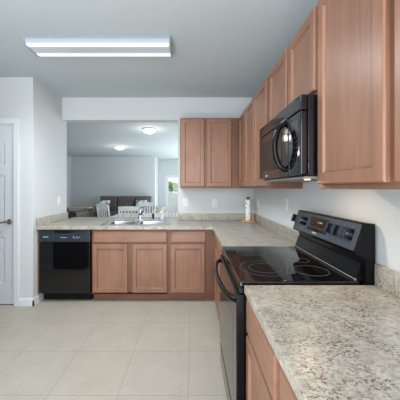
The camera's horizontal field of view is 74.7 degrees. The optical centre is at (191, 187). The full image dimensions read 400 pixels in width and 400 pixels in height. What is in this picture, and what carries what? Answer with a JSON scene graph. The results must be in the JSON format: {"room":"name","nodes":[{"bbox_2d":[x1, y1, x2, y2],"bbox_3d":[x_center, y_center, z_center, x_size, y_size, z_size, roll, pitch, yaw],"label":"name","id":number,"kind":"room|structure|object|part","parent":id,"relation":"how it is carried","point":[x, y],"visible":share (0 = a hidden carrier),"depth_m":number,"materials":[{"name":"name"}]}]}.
{"room":"kitchen","nodes":[
{"label":"kitchen","id":0,"kind":"room"},
{"bbox_2d":[0,77,66,297],"bbox_3d":[-2.575,0.040,3.460,1.450,2.660,0.820,0,0,0],"label":"wall","id":1,"kind":"structure","parent":0,"point":[42,129],"depth_m":3.08,"materials":[{"name":"paint"}]},
{"bbox_2d":[0,125,13,303],"bbox_3d":[-2.458,0.310,3.054,0.765,2.096,0.113,0,0,0],"label":"door","id":2,"kind":"structure","parent":1,"relation":"in","point":[6,131],"depth_m":3.07,"materials":[{"name":"paint"}]},
{"bbox_3d":[-2.182,0.395,3.031,0.165,0.064,0.069,0,0,0],"label":"handle","id":3,"kind":"part","parent":2,"relation":"part of","materials":[{"name":"silver metal"}]},
{"bbox_2d":[0,118,18,305],"bbox_3d":[-2.458,0.282,3.079,0.901,2.176,0.102,0,0,0],"label":"trim","id":4,"kind":"structure","parent":1,"relation":"attached to","point":[3,121],"depth_m":3.03,"materials":[{"name":"paint"}]},
{"bbox_2d":[19,298,33,305],"bbox_3d":[-1.923,1.325,3.043,0.174,0.090,0.014,0,0,0],"label":"baseboard","id":5,"kind":"structure","parent":1,"relation":"attached to","point":[22,301],"depth_m":3.04,"materials":[{"name":"paint"}]},
{"bbox_2d":[32,293,43,305],"bbox_3d":[-1.843,1.325,3.368,0.014,0.090,0.664,0,0,0],"label":"baseboard","id":6,"kind":"structure","parent":1,"relation":"attached to","point":[39,297],"depth_m":3.13,"materials":[{"name":"paint"}]},
{"bbox_2d":[37,230,38,293],"bbox_3d":[-1.842,0.883,3.140,0.014,0.774,0.020,0,0,0],"label":"strip","id":7,"kind":"object","parent":1,"relation":"attached to","point":[37,230],"visible":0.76,"depth_m":3.13,"materials":[{"name":"brown wood"}]},
{"bbox_2d":[36,212,67,226],"bbox_3d":[-1.837,0.407,3.484,0.020,0.098,0.768,0,0,0],"label":"backsplash","id":8,"kind":"structure","parent":1,"relation":"attached to","point":[45,220],"depth_m":3.41,"materials":[{"name":"stone"}]},
{"bbox_2d":[67,156,70,209],"bbox_3d":[-5.040,0.040,7.335,0.120,2.660,6.930,0,0,0],"label":"wall","id":9,"kind":"structure","parent":0,"point":[68,157],"depth_m":10.65,"materials":[{"name":"paint"}]},
{"bbox_2d":[0,284,226,399],"bbox_3d":[-1.500,1.420,5.400,7.400,0.100,14.000,0,0,0],"label":"floor","id":10,"kind":"structure","parent":0,"point":[51,349],"depth_m":2.21,"materials":[{"name":"tile"}]},
{"bbox_2d":[39,230,91,298],"bbox_3d":[-1.522,0.933,3.417,0.614,0.873,0.607,0,0,0],"label":"dishwasher","id":11,"kind":"object","parent":10,"relation":"on","point":[65,256],"visible":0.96,"depth_m":3.12,"materials":[{"name":"black plastic"}]},
{"bbox_3d":[-1.532,0.516,3.131,0.242,0.040,0.036,0,0,0],"label":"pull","id":12,"kind":"part","parent":11,"relation":"part of","materials":[{"name":"black plastic"}]},
{"bbox_3d":[-1.522,0.572,3.139,0.614,0.140,0.037,0,0,0],"label":"control panel","id":13,"kind":"part","parent":11,"relation":"part of","materials":[{"name":"black plastic"}]},
{"bbox_3d":[-1.514,1.308,3.200,0.589,0.100,0.020,0,0,0],"label":"kick plate","id":14,"kind":"part","parent":11,"relation":"part of","materials":[{"name":"black metal"}]},
{"bbox_2d":[90,230,91,292],"bbox_3d":[-1.522,0.884,3.440,0.594,0.772,0.560,0,0,0],"label":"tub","id":15,"kind":"object","parent":11,"relation":"in","point":[90,230],"depth_m":3.18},
{"bbox_2d":[67,209,88,218],"bbox_3d":[-3.550,1.004,7.525,0.860,0.729,0.850,0,0,0],"label":"armchair","id":16,"kind":"object","parent":10,"relation":"on","point":[71,213],"visible":0.15,"depth_m":7.46,"materials":[{"name":"brown fabric"}]},
{"bbox_2d":[67,207,92,216],"bbox_3d":[-3.900,1.012,8.910,0.900,0.714,0.380,0,0,0],"label":"console table","id":17,"kind":"object","parent":10,"relation":"on","point":[68,208],"visible":0.34,"depth_m":8.80,"materials":[{"name":"brown wood"}]},
{"bbox_2d":[96,204,109,216],"bbox_3d":[-2.001,0.872,6.368,0.426,0.998,0.497,0,0,33],"label":"dining chair","id":18,"kind":"object","parent":10,"relation":"on","point":[101,206],"visible":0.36,"depth_m":6.16,"materials":[{"name":"white paint"}]},
{"bbox_3d":[-2.125,0.421,6.175,0.370,0.097,0.038,0,0,33],"label":"rail","id":19,"kind":"part","parent":18,"relation":"part of","materials":[{"name":"white paint"}]},
{"bbox_2d":[90,196,157,216],"bbox_3d":[-2.600,0.845,10.130,2.479,1.049,0.940,0,0,0],"label":"sofa","id":20,"kind":"object","parent":10,"relation":"on","point":[115,201],"visible":0.46,"depth_m":10.23,"materials":[{"name":"grey fabric"}]},
{"bbox_3d":[-3.730,1.015,10.080,0.220,0.610,0.840,0,0,0],"label":"arm","id":21,"kind":"part","parent":20,"relation":"part of","materials":[{"name":"fabric"}]},
{"bbox_2d":[98,200,109,210],"bbox_3d":[-3.370,0.670,10.020,0.460,0.407,0.170,0,0,-6],"label":"throw pillow","id":22,"kind":"object","parent":20,"relation":"on","point":[99,201],"visible":0.47,"depth_m":10.01,"materials":[{"name":"fabric"}]},
{"bbox_2d":[94,210,115,215],"bbox_3d":[-3.280,0.955,9.980,0.664,0.170,0.640,0,0,0],"label":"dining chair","id":23,"kind":"object","parent":20,"relation":"on","point":[95,211],"depth_m":9.67,"materials":[{"name":"white paint"}]},
{"bbox_2d":[110,202,117,209],"bbox_3d":[-3.280,0.720,10.350,0.664,0.340,0.300,0,0,0],"label":"cushion","id":24,"kind":"object","parent":20,"relation":"on","point":[113,205],"depth_m":10.20,"materials":[{"name":"brown fabric"}]},
{"bbox_2d":[113,210,130,214],"bbox_3d":[-2.600,0.955,9.980,0.664,0.170,0.640,0,0,0],"label":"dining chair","id":25,"kind":"object","parent":20,"relation":"on","point":[115,212],"depth_m":9.67,"materials":[{"name":"white paint"}]},
{"bbox_2d":[117,202,134,209],"bbox_3d":[-2.600,0.720,10.350,0.664,0.340,0.300,0,0,0],"label":"cushion","id":26,"kind":"object","parent":20,"relation":"on","point":[119,204],"depth_m":10.20,"materials":[{"name":"fabric"}]},
{"bbox_2d":[136,200,146,210],"bbox_3d":[-1.940,0.670,10.020,0.440,0.407,0.170,0,0,6],"label":"throw pillow","id":27,"kind":"object","parent":20,"relation":"on","point":[137,201],"visible":0.38,"depth_m":10.01,"materials":[{"name":"fabric"}]},
{"bbox_2d":[118,206,138,216],"bbox_3d":[-1.300,0.872,5.582,0.426,0.998,0.497,0,0,0],"label":"dining chair","id":28,"kind":"object","parent":10,"relation":"on","point":[123,208],"visible":0.3,"depth_m":5.35,"materials":[{"name":"white paint"}]},
{"bbox_3d":[-1.300,0.421,5.352,0.370,0.097,0.038,0,0,0],"label":"rail","id":29,"kind":"part","parent":28,"relation":"part of","materials":[{"name":"white paint"}]},
{"bbox_2d":[92,230,168,299],"bbox_3d":[-0.741,0.932,3.428,0.918,0.872,0.605,0,0,0],"label":"base cabinet","id":30,"kind":"object","parent":10,"relation":"on","point":[126,264],"visible":0.9,"depth_m":3.14,"materials":[{"name":"brown wood"}]},
{"bbox_3d":[-0.979,0.963,3.135,0.417,0.579,0.020,0,0,0],"label":"door","id":31,"kind":"part","parent":30,"relation":"part of","materials":[{"name":"brown wood"}]},
{"bbox_3d":[-0.507,0.963,3.135,0.418,0.579,0.020,0,0,0],"label":"door","id":32,"kind":"part","parent":30,"relation":"part of","materials":[{"name":"brown wood"}]},
{"bbox_2d":[111,213,177,216],"bbox_3d":[-0.965,0.995,6.050,1.630,0.749,0.900,0,0,0],"label":"dining table","id":33,"kind":"object","parent":10,"relation":"on","point":[146,214],"visible":0.05,"depth_m":5.91,"materials":[{"name":"white paint"}]},
{"bbox_2d":[139,202,155,212],"bbox_3d":[-1.150,0.872,6.538,0.426,0.998,0.497,0,0,0],"label":"dining chair","id":34,"kind":"object","parent":10,"relation":"on","point":[145,204],"visible":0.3,"depth_m":6.75,"materials":[{"name":"white paint"}]},
{"bbox_3d":[-1.150,0.421,6.768,0.370,0.097,0.038,0,0,0],"label":"rail","id":35,"kind":"part","parent":34,"relation":"part of","materials":[{"name":"white paint"}]},
{"bbox_2d":[162,206,177,216],"bbox_3d":[-0.418,0.872,5.582,0.426,0.998,0.497,0,0,-3],"label":"dining chair","id":36,"kind":"object","parent":10,"relation":"on","point":[166,208],"visible":0.21,"depth_m":5.34,"materials":[{"name":"white paint"}]},
{"bbox_3d":[-0.407,0.421,5.353,0.370,0.097,0.038,0,0,-3],"label":"rail","id":37,"kind":"part","parent":36,"relation":"part of","materials":[{"name":"white paint"}]},
{"bbox_2d":[166,202,177,212],"bbox_3d":[-0.452,0.872,6.538,0.426,0.998,0.497,0,0,-2],"label":"dining chair","id":38,"kind":"object","parent":10,"relation":"on","point":[171,203],"visible":0.13,"depth_m":6.76,"materials":[{"name":"white paint"}]},
{"bbox_3d":[-0.461,0.421,6.768,0.370,0.097,0.038,0,0,-2],"label":"rail","id":39,"kind":"part","parent":38,"relation":"part of","materials":[{"name":"white paint"}]},
{"bbox_2d":[169,230,214,299],"bbox_3d":[0.030,0.932,3.428,0.620,0.872,0.605,0,0,0],"label":"base cabinet","id":40,"kind":"object","parent":10,"relation":"on","point":[191,252],"visible":0.92,"depth_m":3.14,"materials":[{"name":"brown wood"}]},
{"bbox_3d":[-0.050,0.963,3.135,0.410,0.579,0.020,0,0,0],"label":"door","id":41,"kind":"part","parent":40,"relation":"part of","materials":[{"name":"brown wood"}]},
{"bbox_3d":[-0.042,0.583,3.135,0.417,0.142,0.020,0,0,0],"label":"drawer","id":42,"kind":"part","parent":40,"relation":"part of","materials":[{"name":"brown wood"}]},
{"bbox_2d":[215,235,221,323],"bbox_3d":[0.561,0.932,2.607,0.618,0.872,1.185,0,0,0],"label":"base cabinet","id":43,"kind":"object","parent":10,"relation":"on","point":[218,249],"visible":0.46,"depth_m":2.59,"materials":[{"name":"brown wood"}]},
{"bbox_2d":[36,212,298,246],"bbox_3d":[-0.485,0.426,3.064,2.724,0.136,2.112,0,0,0],"label":"countertop","id":44,"kind":"structure","parent":43,"relation":"on","point":[228,228],"depth_m":3.10,"materials":[{"name":"stone"}]},
{"bbox_2d":[100,220,170,224],"bbox_3d":[-0.710,0.536,3.455,0.840,0.174,0.530,0,0,0],"label":"sink","id":45,"kind":"object","parent":44,"relation":"in","point":[111,222],"visible":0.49,"depth_m":3.61,"materials":[{"name":"metal"}]},
{"bbox_3d":[-0.905,0.536,3.430,0.341,0.172,0.381,0,0,0],"label":"bowl","id":46,"kind":"part","parent":45,"relation":"part of","materials":[{"name":"metal"}]},
{"bbox_3d":[-0.515,0.536,3.430,0.341,0.172,0.381,0,0,0],"label":"bowl","id":47,"kind":"part","parent":45,"relation":"part of","materials":[{"name":"metal"}]},
{"bbox_2d":[134,206,146,219],"bbox_3d":[-0.724,0.351,3.593,0.182,0.196,0.220,0,0,0],"label":"faucet","id":48,"kind":"object","parent":44,"relation":"on","point":[141,211],"visible":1,"depth_m":3.65,"materials":[{"name":"silver metal"}]},
{"bbox_2d":[160,207,165,219],"bbox_3d":[-0.410,0.360,3.675,0.078,0.179,0.078,0,0,0],"label":"soap bottle","id":49,"kind":"object","parent":44,"relation":"on","point":[162,215],"visible":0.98,"depth_m":3.65,"materials":[{"name":"white plastic"}]},
{"bbox_2d":[241,197,254,222],"bbox_3d":[0.748,0.286,3.500,0.192,0.340,0.192,0,0,0],"label":"paper towel holder","id":50,"kind":"object","parent":44,"relation":"on","point":[247,198],"visible":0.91,"depth_m":3.44,"materials":[{"name":"brown wood"}]},
{"bbox_2d":[245,200,250,220],"bbox_3d":[0.748,0.294,3.500,0.072,0.276,0.072,0,0,0],"label":"paper towel roll","id":51,"kind":"object","parent":50,"relation":"on","point":[247,202],"visible":0.97,"depth_m":3.47,"materials":[{"name":"white paper"}]},
{"bbox_3d":[0.262,0.583,2.710,0.020,0.142,0.440,0,0,0],"label":"drawer","id":52,"kind":"part","parent":43,"relation":"part of","materials":[{"name":"brown wood"}]},
{"bbox_3d":[0.262,0.963,2.710,0.020,0.579,0.440,0,0,0],"label":"door","id":53,"kind":"part","parent":43,"relation":"part of","materials":[{"name":"brown wood"}]},
{"bbox_3d":[0.262,0.963,2.240,0.020,0.579,0.420,0,0,0],"label":"door","id":54,"kind":"part","parent":43,"relation":"part of","materials":[{"name":"brown wood"}]},
{"bbox_3d":[0.262,0.583,2.240,0.020,0.142,0.420,0,0,0],"label":"drawer","id":55,"kind":"part","parent":43,"relation":"part of","materials":[{"name":"brown wood"}]},
{"bbox_2d":[246,299,279,399],"bbox_3d":[0.561,0.932,1.008,0.618,0.872,0.457,0,0,0],"label":"base cabinet","id":56,"kind":"object","parent":10,"relation":"on","point":[262,364],"visible":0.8,"depth_m":0.99,"materials":[{"name":"brown wood"}]},
{"bbox_3d":[0.262,0.970,1.014,0.020,0.564,0.421,0,0,0],"label":"door","id":57,"kind":"part","parent":56,"relation":"part of","materials":[{"name":"brown wood"}]},
{"bbox_2d":[280,365,297,399],"bbox_3d":[0.561,0.932,0.538,0.618,0.872,0.476,0,0,0],"label":"base cabinet","id":58,"kind":"object","parent":10,"relation":"on","point":[286,391],"visible":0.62,"depth_m":0.71,"materials":[{"name":"brown wood"}]},
{"bbox_2d":[244,264,399,399],"bbox_3d":[0.561,0.425,0.756,0.632,0.138,0.953,0,0,0],"label":"countertop","id":59,"kind":"structure","parent":58,"relation":"on","point":[330,342],"depth_m":0.82,"materials":[{"name":"stone"}]},
{"bbox_2d":[214,210,374,399],"bbox_3d":[0.503,0.768,1.617,0.722,1.202,0.765,0,0,0],"label":"range","id":60,"kind":"object","parent":10,"relation":"on","point":[328,249],"visible":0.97,"depth_m":1.41,"materials":[{"name":"black metal"}]},
{"bbox_3d":[0.235,1.238,1.623,0.038,0.165,0.749,0,0,0],"label":"storage drawer","id":61,"kind":"part","parent":60,"relation":"part of","materials":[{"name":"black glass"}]},
{"bbox_3d":[0.181,0.544,1.623,0.079,0.026,0.717,0,0,0],"label":"handle","id":62,"kind":"part","parent":60,"relation":"part of","materials":[{"name":"black metal"}]},
{"bbox_3d":[0.213,0.827,1.623,0.003,0.631,0.745,0,0,0],"label":"glass","id":63,"kind":"part","parent":60,"relation":"part of","materials":[{"name":"black glass"}]},
{"bbox_3d":[0.234,0.827,1.623,0.040,0.637,0.749,0,0,0],"label":"oven door","id":64,"kind":"part","parent":60,"relation":"part of","materials":[{"name":"black glass"}]},
{"bbox_3d":[0.241,0.489,1.623,0.030,0.030,0.753,0,0,0],"label":"rail","id":65,"kind":"part","parent":60,"relation":"part of","materials":[{"name":"black ceramic"}]},
{"bbox_2d":[222,246,359,286],"bbox_3d":[0.514,0.459,1.623,0.572,0.029,0.753,0,0,0],"label":"cooktop","id":66,"kind":"object","parent":60,"relation":"in","point":[248,265],"depth_m":1.46,"materials":[{"name":"black glass"}]},
{"bbox_3d":[0.768,0.224,1.940,0.064,0.069,0.056,0,0,0],"label":"knob","id":67,"kind":"part","parent":60,"relation":"part of","materials":[{"name":"plastic"}]},
{"bbox_3d":[0.768,0.224,1.860,0.064,0.069,0.056,0,0,0],"label":"knob","id":68,"kind":"part","parent":60,"relation":"part of","materials":[{"name":"plastic"}]},
{"bbox_3d":[0.790,0.237,1.621,0.044,0.126,0.745,0,0,0],"label":"control panel","id":69,"kind":"part","parent":60,"relation":"part of","materials":[{"name":"black plastic"}]},
{"bbox_3d":[0.800,0.402,1.626,0.037,0.084,0.738,0,0,0],"label":"riser panel","id":70,"kind":"part","parent":60,"relation":"part of","materials":[{"name":"black metal"}]},
{"bbox_3d":[0.768,0.224,1.455,0.064,0.069,0.056,0,0,0],"label":"knob","id":71,"kind":"part","parent":60,"relation":"part of","materials":[{"name":"plastic"}]},
{"bbox_3d":[0.768,0.224,1.385,0.064,0.069,0.056,0,0,0],"label":"knob","id":72,"kind":"part","parent":60,"relation":"part of","materials":[{"name":"plastic"}]},
{"bbox_3d":[0.768,0.224,1.320,0.064,0.069,0.056,0,0,0],"label":"knob","id":73,"kind":"part","parent":60,"relation":"part of","materials":[{"name":"plastic"}]},
{"bbox_2d":[71,157,158,212],"bbox_3d":[-3.312,0.040,11.500,3.575,2.660,1.400,0,0,0],"label":"wall","id":74,"kind":"structure","parent":0,"point":[92,178],"depth_m":10.80,"materials":[{"name":"paint"}]},
{"bbox_2d":[62,98,253,283],"bbox_3d":[0.125,0.040,3.803,3.950,2.660,0.135,0,0,0],"label":"wall","id":75,"kind":"structure","parent":0,"point":[229,200],"depth_m":3.73,"materials":[{"name":"paint"}]},
{"bbox_2d":[183,198,187,205],"bbox_3d":[-0.087,0.205,3.730,0.072,0.116,0.010,0,0,0],"label":"light switch","id":76,"kind":"object","parent":75,"relation":"attached to","point":[185,200],"visible":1,"depth_m":3.73,"materials":[{"name":"white plastic"}]},
{"bbox_2d":[180,118,239,187],"bbox_3d":[0.234,-0.456,3.571,0.780,0.921,0.322,0,0,0],"label":"upper cabinet","id":77,"kind":"object","parent":75,"relation":"attached to","point":[209,147],"visible":0.99,"depth_m":3.42,"materials":[{"name":"brown wood"}]},
{"bbox_3d":[0.009,-0.460,3.420,0.304,0.884,0.020,0,0,0],"label":"door","id":78,"kind":"part","parent":77,"relation":"part of","materials":[{"name":"brown wood"}]},
{"bbox_3d":[0.353,-0.460,3.420,0.321,0.884,0.020,0,0,0],"label":"door","id":79,"kind":"part","parent":77,"relation":"part of","materials":[{"name":"brown wood"}]},
{"bbox_2d":[212,199,216,206],"bbox_3d":[0.325,0.215,3.731,0.072,0.116,0.008,0,0,0],"label":"wall outlet","id":80,"kind":"object","parent":75,"relation":"attached to","point":[214,201],"visible":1,"depth_m":3.73,"materials":[{"name":"white plastic"}]},
{"bbox_2d":[178,213,252,219],"bbox_3d":[0.339,0.407,3.722,1.077,0.098,0.020,0,0,0],"label":"backsplash","id":81,"kind":"structure","parent":75,"relation":"attached to","point":[181,216],"depth_m":3.71,"materials":[{"name":"stone"}]},
{"bbox_2d":[0,0,318,159],"bbox_3d":[-1.500,-1.340,5.400,7.400,0.100,14.000,0,0,0],"label":"ceiling","id":82,"kind":"structure","parent":0,"point":[221,48],"depth_m":2.59,"materials":[{"name":"paint"}]},
{"bbox_2d":[23,35,171,57],"bbox_3d":[-0.807,-1.252,2.342,1.245,0.073,0.263,0,0,0],"label":"ceiling light","id":83,"kind":"object","parent":82,"relation":"attached to","point":[40,45],"visible":1,"depth_m":2.25,"materials":[{"name":"white paint"}]},
{"bbox_3d":[-0.807,-1.278,2.215,1.245,0.020,0.007,0,0,0],"label":"rail","id":84,"kind":"part","parent":83,"relation":"part of","materials":[{"name":"white metal"}]},
{"bbox_2d":[114,146,124,149],"bbox_3d":[-2.250,-1.239,8.150,0.320,0.100,0.320,0,0,0],"label":"dome light","id":85,"kind":"object","parent":82,"relation":"attached to","point":[116,147],"visible":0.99,"depth_m":8.05,"materials":[{"name":"white glass"}]},
{"bbox_2d":[142,127,155,133],"bbox_3d":[-0.935,-1.239,5.720,0.300,0.100,0.300,0,0,0],"label":"dome light","id":86,"kind":"object","parent":82,"relation":"attached to","point":[148,130],"visible":1,"depth_m":5.62,"materials":[{"name":"white glass"}]},
{"bbox_3d":[-0.935,-1.226,5.720,0.276,0.075,0.276,0,0,0],"label":"lamp shade","id":87,"kind":"part","parent":86,"relation":"part of","materials":[{"name":"white glass"}]},
{"bbox_2d":[159,160,177,212],"bbox_3d":[0.228,0.040,12.260,3.745,2.660,0.120,0,0,0],"label":"wall","id":88,"kind":"structure","parent":0,"point":[166,167],"depth_m":12.20,"materials":[{"name":"paint"}]},
{"bbox_2d":[165,175,177,205],"bbox_3d":[-0.695,0.385,12.192,1.090,1.970,0.016,0,0,0],"label":"trim","id":89,"kind":"structure","parent":88,"relation":"attached to","point":[166,176],"depth_m":12.19,"materials":[{"name":"paint"}]},
{"bbox_2d":[167,177,177,212],"bbox_3d":[-0.695,0.420,12.240,0.950,1.900,0.080,0,0,0],"label":"door","id":90,"kind":"structure","parent":88,"relation":"in","point":[167,177],"depth_m":12.20,"materials":[{"name":"paint"}]},
{"bbox_2d":[254,5,399,272],"bbox_3d":[0.940,0.040,1.067,0.120,2.660,5.335,0,0,0],"label":"wall","id":91,"kind":"structure","parent":0,"point":[381,208],"depth_m":1.47,"materials":[{"name":"paint"}]},
{"bbox_2d":[239,97,254,187],"bbox_3d":[0.742,-0.456,3.008,0.271,0.921,0.834,0,0,0],"label":"upper cabinet","id":92,"kind":"object","parent":91,"relation":"attached to","point":[246,120],"visible":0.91,"depth_m":2.92,"materials":[{"name":"brown wood"}]},
{"bbox_3d":[0.616,-0.460,3.203,0.020,0.884,0.365,0,0,0],"label":"door","id":93,"kind":"part","parent":92,"relation":"part of","materials":[{"name":"brown wood"}]},
{"bbox_3d":[0.616,-0.460,2.801,0.020,0.884,0.398,0,0,0],"label":"door","id":94,"kind":"part","parent":92,"relation":"part of","materials":[{"name":"brown wood"}]},
{"bbox_2d":[253,213,298,242],"bbox_3d":[0.867,0.407,2.861,0.020,0.098,1.701,0,0,0],"label":"backsplash","id":95,"kind":"structure","parent":91,"relation":"attached to","point":[291,234],"depth_m":2.60,"materials":[{"name":"stone"}]},
{"bbox_2d":[254,76,302,188],"bbox_3d":[0.742,-0.456,2.334,0.271,0.921,0.510,0,0,0],"label":"upper cabinet","id":96,"kind":"object","parent":91,"relation":"attached to","point":[261,98],"visible":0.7,"depth_m":2.33,"materials":[{"name":"brown wood"}]},
{"bbox_3d":[0.616,-0.460,2.357,0.020,0.884,0.435,0,0,0],"label":"door","id":97,"kind":"part","parent":96,"relation":"part of","materials":[{"name":"brown wood"}]},
{"bbox_2d":[285,198,287,210],"bbox_3d":[0.876,0.150,2.430,0.008,0.116,0.072,0,0,0],"label":"wall outlet","id":98,"kind":"object","parent":91,"relation":"attached to","point":[286,199],"visible":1,"depth_m":2.42,"materials":[{"name":"white plastic"}]},
{"bbox_2d":[269,4,317,120],"bbox_3d":[0.742,-0.691,1.680,0.271,0.451,0.792,0,0,0],"label":"upper cabinet","id":99,"kind":"object","parent":91,"relation":"attached to","point":[295,74],"visible":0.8,"depth_m":1.54,"materials":[{"name":"brown wood"}]},
{"bbox_3d":[0.616,-0.695,1.879,0.020,0.414,0.382,0,0,0],"label":"door","id":100,"kind":"part","parent":99,"relation":"part of","materials":[{"name":"brown wood"}]},
{"bbox_2d":[259,94,317,181],"bbox_3d":[0.667,-0.252,1.681,0.418,0.420,0.789,0,0,0],"label":"microwave","id":101,"kind":"object","parent":99,"relation":"attached to","point":[288,141],"visible":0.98,"depth_m":1.40,"materials":[{"name":"black plastic"}]},
{"bbox_3d":[0.550,-0.225,1.760,0.034,0.317,0.630,0,0,0],"label":"door","id":102,"kind":"part","parent":101,"relation":"part of","materials":[{"name":"black glass"}]},
{"bbox_3d":[0.498,-0.236,1.500,0.081,0.294,0.031,0,0,0],"label":"handle","id":103,"kind":"part","parent":101,"relation":"part of","materials":[{"name":"black plastic"}]},
{"bbox_3d":[0.712,-0.052,1.681,0.317,0.012,0.781,0,0,0],"label":"plate","id":104,"kind":"part","parent":101,"relation":"part of","materials":[{"name":"silver metal"}]},
{"bbox_3d":[0.616,-0.695,1.478,0.020,0.414,0.353,0,0,0],"label":"door","id":105,"kind":"part","parent":99,"relation":"part of","materials":[{"name":"brown wood"}]},
{"bbox_2d":[318,0,394,189],"bbox_3d":[0.742,-0.456,1.046,0.271,0.921,0.472,0,0,0],"label":"upper cabinet","id":106,"kind":"object","parent":91,"relation":"attached to","point":[356,37],"visible":1,"depth_m":0.98,"materials":[{"name":"brown wood"}]},
{"bbox_2d":[375,264,399,297],"bbox_3d":[0.867,0.406,0.756,0.020,0.100,0.952,0,0,0],"label":"backsplash","id":107,"kind":"structure","parent":91,"relation":"attached to","point":[388,279],"depth_m":1.15,"materials":[{"name":"stone"}]},
{"bbox_2d":[394,0,399,189],"bbox_3d":[0.742,-0.456,0.569,0.271,0.921,0.478,0,0,0],"label":"upper cabinet","id":108,"kind":"object","parent":91,"relation":"attached to","point":[396,2],"visible":1,"depth_m":0.78,"materials":[{"name":"brown wood"}]},
{"label":"outside","id":109,"kind":"structure","parent":0,"visible":0},
{"bbox_3d":[0.000,1.745,21.225,18.000,0.150,17.550,0,0,0],"label":"lawn","id":110,"kind":"structure","parent":109,"visible":0},
{"bbox_2d":[169,192,177,212],"bbox_3d":[-0.700,0.910,15.000,4.920,1.520,0.120,0,0,0],"label":"vinyl fence","id":111,"kind":"object","parent":110,"relation":"on","point":[173,196],"visible":0.06,"depth_m":14.98,"materials":[{"name":"white plastic"}]},
{"bbox_2d":[169,181,177,191],"bbox_3d":[-1.338,0.610,17.196,1.600,2.126,1.597,0,0,0],"label":"leafy tree","id":112,"kind":"object","parent":110,"relation":"on","point":[173,187],"visible":0.23,"depth_m":16.76,"materials":[{"name":"green plant"}]}
]}

